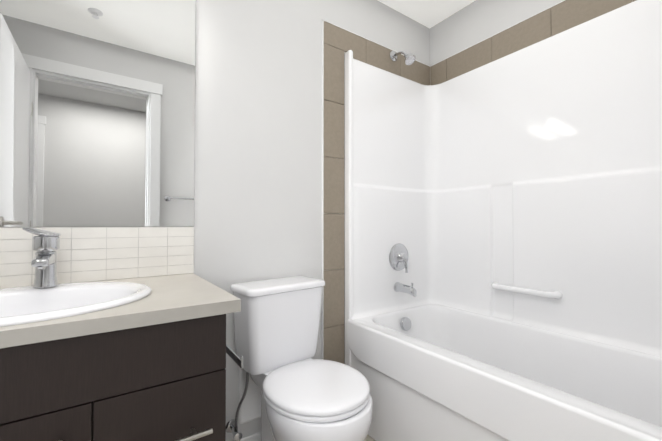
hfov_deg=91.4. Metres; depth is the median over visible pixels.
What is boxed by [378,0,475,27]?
ceiling
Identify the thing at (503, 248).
bathtub
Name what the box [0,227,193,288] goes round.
backsplash
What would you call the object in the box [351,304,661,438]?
basin
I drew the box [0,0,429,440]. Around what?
wall
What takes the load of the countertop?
on the bathroom vanity
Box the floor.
[365,434,374,440]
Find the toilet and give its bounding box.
[230,276,371,440]
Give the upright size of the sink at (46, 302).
0.144 m
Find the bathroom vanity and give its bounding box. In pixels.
[0,227,242,440]
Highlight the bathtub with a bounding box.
[345,0,661,440]
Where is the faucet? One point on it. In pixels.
(44, 261)
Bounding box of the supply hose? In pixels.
[226,371,248,440]
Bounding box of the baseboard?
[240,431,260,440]
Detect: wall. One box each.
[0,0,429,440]
[430,0,562,65]
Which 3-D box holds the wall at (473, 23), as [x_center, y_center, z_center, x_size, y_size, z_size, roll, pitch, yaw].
[1.204,-0.133,1.605,0.120,2.440,1.627,1,-1,-35]
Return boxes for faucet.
[23,227,60,287]
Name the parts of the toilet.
tank, lid, seat, bowl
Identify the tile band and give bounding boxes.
[322,0,635,363]
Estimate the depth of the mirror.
1.17 m
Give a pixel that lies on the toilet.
(305, 396)
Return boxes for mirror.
[0,0,195,226]
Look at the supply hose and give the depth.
1.37 m
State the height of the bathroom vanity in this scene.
1.057 m
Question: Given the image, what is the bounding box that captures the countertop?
[0,273,240,348]
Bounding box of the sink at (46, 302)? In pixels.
[0,282,151,326]

